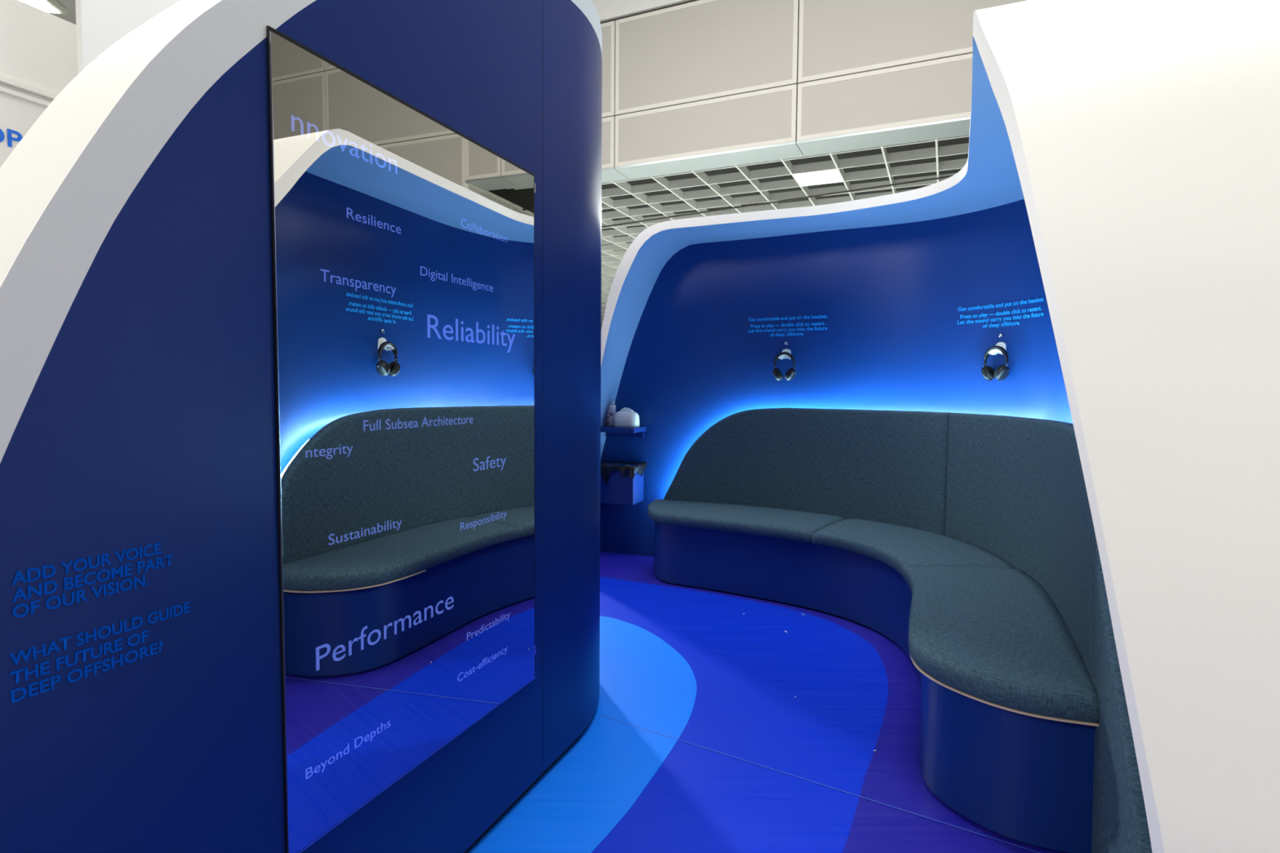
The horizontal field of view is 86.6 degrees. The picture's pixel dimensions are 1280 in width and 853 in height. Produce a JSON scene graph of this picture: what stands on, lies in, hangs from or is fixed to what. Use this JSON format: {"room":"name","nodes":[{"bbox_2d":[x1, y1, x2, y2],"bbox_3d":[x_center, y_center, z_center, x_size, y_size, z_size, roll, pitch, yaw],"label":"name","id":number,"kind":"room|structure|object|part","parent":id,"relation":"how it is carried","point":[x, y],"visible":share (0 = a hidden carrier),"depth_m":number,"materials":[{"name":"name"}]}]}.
{"room":"exhibition hall","nodes":[
{"label":"exhibition hall","id":0,"kind":"room"},
{"bbox_2d":[51,0,75,24],"bbox_3d":[1.051,-6.828,3.122,30.000,0.001,27.000,0,3,0],"label":"ceiling","id":1,"kind":"structure","parent":0,"point":[69,5],"depth_m":12.12,"materials":[{"name":"white"}]},
{"bbox_2d":[19,0,67,14],"bbox_3d":[-10.846,-7.311,11.513,1.500,0.112,0.900,0,3,-6],"label":"ceiling light","id":2,"kind":"object","parent":1,"relation":"attached to","point":[51,6],"visible":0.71,"depth_m":11.76,"materials":[{"name":"white plastic"}]},
{"bbox_2d":[600,134,968,323],"bbox_3d":[2.283,-4.659,21.726,26.900,0.600,23.800,2,4,24],"label":"ceiling","id":3,"kind":"structure","parent":0,"point":[627,201],"depth_m":11.13,"materials":[{"name":"white metal"}]},
{"bbox_2d":[601,175,952,227],"bbox_3d":[2.070,-3.752,11.435,15.133,0.028,0.028,2,4,32],"label":"rail","id":4,"kind":"object","parent":3,"relation":"hanging from","point":[948,176],"visible":0.47,"depth_m":11.19,"materials":[{"name":"grey metal"}]},
{"bbox_2d":[795,168,841,184],"bbox_3d":[2.662,-3.773,10.129,0.610,0.108,0.610,2,4,24],"label":"ceiling light","id":5,"kind":"object","parent":3,"relation":"attached to","point":[829,175],"visible":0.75,"depth_m":10.14,"materials":[{"name":"white plastic"}]},
{"bbox_2d":[600,0,1027,168],"bbox_3d":[3.833,-4.545,9.198,36.000,5.600,2.668,2,4,24],"label":"wall","id":6,"kind":"structure","parent":0,"point":[693,77],"depth_m":8.69,"materials":[{"name":"grey paint"}]},
{"bbox_2d":[591,0,692,22],"bbox_3d":[-2.899,-6.613,10.714,22.360,1.540,0.120,2,4,24],"label":"trim","id":7,"kind":"structure","parent":6,"relation":"attached to","point":[606,10],"depth_m":9.48,"materials":[{"name":"white"}]},
{"bbox_2d":[601,116,970,182],"bbox_3d":[-2.811,-3.815,11.119,22.356,0.090,0.620,2,4,24],"label":"beam","id":8,"kind":"structure","parent":6,"relation":"attached to","point":[957,126],"depth_m":8.86,"materials":[{"name":"metal"}]},
{"bbox_2d":[600,551,1068,852],"bbox_3d":[0.141,1.189,2.921,5.500,0.001,6.100,0,3,0],"label":"floor","id":9,"kind":"structure","parent":0,"point":[893,777],"depth_m":2.34,"materials":[{"name":"plastic"}]},
{"bbox_2d":[0,0,602,852],"bbox_3d":[-0.747,-0.174,2.224,1.357,2.787,3.067,0,3,-9],"label":"wall","id":10,"kind":"structure","parent":9,"relation":"on","point":[140,685],"depth_m":1.19,"materials":[{"name":"blue paint"}]},
{"bbox_2d":[266,25,536,852],"bbox_3d":[-0.524,0.038,1.767,0.010,1.638,0.954,2,3,22],"label":"mirror","id":11,"kind":"object","parent":10,"relation":"attached to","point":[402,244],"visible":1,"depth_m":1.60,"materials":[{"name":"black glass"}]},
{"bbox_3d":[-0.704,0.064,1.328,0.003,1.623,0.002,0,3,0],"label":"trim","id":12,"kind":"part","parent":11,"relation":"part of","materials":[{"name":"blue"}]},
{"bbox_3d":[-0.528,0.854,1.812,0.003,0.004,0.950,2,3,22],"label":"trim","id":13,"kind":"part","parent":11,"relation":"part of","materials":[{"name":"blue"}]},
{"bbox_2d":[591,577,888,852],"bbox_3d":[0.252,1.199,2.741,2.197,0.001,4.858,0,3,-9],"label":"floor graphic","id":14,"kind":"structure","parent":9,"relation":"on","point":[748,672],"depth_m":2.70,"materials":[{"name":"carpet"}]},
{"bbox_2d":[467,615,697,852],"bbox_3d":[-0.326,1.208,2.487,1.167,0.001,3.231,0,3,0],"label":"floor graphic","id":15,"kind":"structure","parent":14,"relation":"on","point":[645,682],"depth_m":2.51,"materials":[{"name":"carpet"}]},
{"bbox_2d":[601,715,1039,852],"bbox_3d":[0.546,1.220,2.366,1.412,0.001,0.869,0,3,0],"label":"floor seam","id":16,"kind":"object","parent":9,"relation":"on","point":[602,715],"depth_m":2.29,"materials":[{"name":"blue"}]},
{"bbox_2d":[647,408,1151,852],"bbox_3d":[1.310,0.554,3.494,1.657,1.222,4.116,-1,3,-16],"label":"bench","id":17,"kind":"object","parent":9,"relation":"on","point":[968,542],"visible":0.91,"depth_m":3.21,"materials":[{"name":"fabric"}]},
{"bbox_2d":[647,498,846,543],"bbox_3d":[0.636,0.626,4.717,1.440,0.081,0.654,2,4,32],"label":"seat cushion","id":18,"kind":"object","parent":17,"relation":"on","point":[764,520],"depth_m":4.54,"materials":[{"name":"fabric"}]},
{"bbox_3d":[1.069,0.272,4.710,2.077,0.795,0.269,3,4,36],"label":"backrest","id":19,"kind":"part","parent":17,"relation":"part of","materials":[{"name":"fabric"}]},
{"bbox_2d":[812,518,1016,576],"bbox_3d":[1.473,0.679,3.877,0.704,0.081,1.347,-1,3,-19],"label":"seat cushion","id":20,"kind":"object","parent":17,"relation":"on","point":[898,544],"depth_m":3.80,"materials":[{"name":"fabric"}]},
{"bbox_2d":[902,566,1099,723],"bbox_3d":[1.344,0.747,2.658,0.563,0.081,1.510,2,3,20],"label":"seat cushion","id":21,"kind":"object","parent":17,"relation":"on","point":[998,637],"depth_m":2.29,"materials":[{"name":"fabric"}]},
{"bbox_3d":[1.585,0.599,2.643,0.283,1.212,2.823,1,3,15],"label":"backrest","id":22,"kind":"part","parent":17,"relation":"part of","materials":[{"name":"fabric"}]},
{"bbox_2d":[600,0,1279,852],"bbox_3d":[1.348,-0.069,3.210,2.371,2.498,5.983,-1,3,-21],"label":"curved wall","id":23,"kind":"structure","parent":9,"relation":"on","point":[1112,213],"depth_m":1.56,"materials":[{"name":"blue paint"}]},
{"bbox_2d":[600,459,646,505],"bbox_3d":[-0.171,0.437,5.376,0.384,0.312,0.286,2,3,20],"label":"box","id":24,"kind":"object","parent":23,"relation":"attached to","point":[622,482],"visible":0.8,"depth_m":5.26,"materials":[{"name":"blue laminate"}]},
{"bbox_2d":[600,426,646,437],"bbox_3d":[-0.233,0.043,5.351,0.500,0.087,0.275,2,3,20],"label":"shelf","id":25,"kind":"object","parent":23,"relation":"attached to","point":[611,431],"visible":0.53,"depth_m":5.25,"materials":[{"name":"blue laminate"}]},
{"bbox_2d":[606,400,615,426],"bbox_3d":[-0.230,-0.108,5.410,0.073,0.206,0.076,2,3,20],"label":"wipes canister","id":26,"kind":"object","parent":25,"relation":"on","point":[611,411],"visible":0.74,"depth_m":5.38,"materials":[{"name":"grey plastic"}]},
{"bbox_2d":[613,407,639,426],"bbox_3d":[-0.107,-0.075,5.330,0.204,0.150,0.126,2,3,20],"label":"tissue box","id":27,"kind":"object","parent":25,"relation":"on","point":[626,417],"visible":1,"depth_m":5.28,"materials":[{"name":"white plastic"}]},
{"bbox_2d":[777,349,791,359],"bbox_3d":[1.050,-0.523,4.909,0.093,0.076,0.053,2,4,30],"label":"hook","id":28,"kind":"object","parent":23,"relation":"attached to","point":[781,357],"visible":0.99,"depth_m":4.91,"materials":[{"name":"white plastic"}]},
{"bbox_2d":[772,351,795,381],"bbox_3d":[1.040,-0.433,4.897,0.170,0.210,0.076,2,4,30],"label":"headphones","id":29,"kind":"object","parent":28,"relation":"hanging from","point":[790,374],"visible":1,"depth_m":4.88,"materials":[{"name":"black plastic"}]},
{"bbox_2d":[772,368,783,381],"bbox_3d":[0.999,-0.377,4.924,0.080,0.094,0.080,0,3,0],"label":"ear cup","id":30,"kind":"object","parent":29,"relation":"on","point":[776,372],"depth_m":4.90,"materials":[{"name":"black"}]},
{"bbox_2d":[784,368,795,381],"bbox_3d":[1.080,-0.374,4.878,0.080,0.094,0.080,0,3,0],"label":"ear cup","id":31,"kind":"object","parent":29,"relation":"on","point":[791,372],"depth_m":4.85,"materials":[{"name":"black"}]},
{"bbox_3d":[1.062,-0.528,4.928,0.072,0.068,0.007,2,4,30],"label":"plate","id":32,"kind":"part","parent":28,"relation":"part of","materials":[{"name":"white plastic"}]},
{"bbox_2d":[987,342,1006,355],"bbox_3d":[2.147,-0.468,4.072,0.053,0.076,0.093,-1,4,-24],"label":"hook","id":33,"kind":"object","parent":23,"relation":"attached to","point":[993,352],"visible":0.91,"depth_m":4.07,"materials":[{"name":"white plastic"}]},
{"bbox_2d":[981,346,1009,381],"bbox_3d":[2.129,-0.379,4.069,0.076,0.210,0.170,-1,4,-24],"label":"headphones","id":34,"kind":"object","parent":33,"relation":"hanging from","point":[1002,372],"visible":1,"depth_m":4.04,"materials":[{"name":"black plastic"}]},
{"bbox_2d":[981,365,995,381],"bbox_3d":[2.110,-0.323,4.115,0.080,0.094,0.080,0,3,0],"label":"ear cup","id":35,"kind":"object","parent":34,"relation":"on","point":[987,371],"depth_m":4.10,"materials":[{"name":"black"}]},
{"bbox_2d":[994,364,1009,380],"bbox_3d":[2.148,-0.318,4.031,0.078,0.094,0.077,0,3,0],"label":"ear cup","id":36,"kind":"object","parent":34,"relation":"on","point":[1002,372],"depth_m":4.01,"materials":[{"name":"black"}]},
{"bbox_3d":[2.168,-0.473,4.082,0.007,0.068,0.072,-1,4,-24],"label":"plate","id":37,"kind":"part","parent":33,"relation":"part of","materials":[{"name":"white plastic"}]},
{"bbox_3d":[2.164,-0.546,4.076,0.018,0.026,0.026,-1,4,-24],"label":"wall button","id":38,"kind":"part","parent":23,"relation":"part of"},
{"bbox_3d":[1.670,0.047,1.244,1.916,2.490,1.089,2,3,23],"label":"panel","id":39,"kind":"part","parent":23,"relation":"part of","materials":[{"name":"white paint"}]},
{"label":"floor","id":40,"kind":"structure","parent":0,"visible":0},
{"bbox_2d":[0,0,180,167],"bbox_3d":[-3.873,-1.667,3.308,1.050,5.600,5.300,2,3,22],"label":"wall","id":41,"kind":"structure","parent":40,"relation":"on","point":[42,52],"depth_m":4.14,"materials":[{"name":"white paint"}]},
{"bbox_3d":[-4.114,-1.986,3.390,0.025,0.025,5.300,2,3,22],"label":"cornice","id":42,"kind":"part","parent":41,"relation":"part of","materials":[{"name":"white paint"}]},
{"bbox_3d":[-4.109,-2.043,3.385,0.035,0.030,5.300,2,3,22],"label":"cornice","id":43,"kind":"part","parent":41,"relation":"part of","materials":[{"name":"white paint"}]},
{"bbox_3d":[-4.250,-0.725,3.514,0.250,3.690,5.300,2,3,22],"label":"wall panel","id":44,"kind":"part","parent":41,"relation":"part of","materials":[{"name":"white paint"}]}
]}

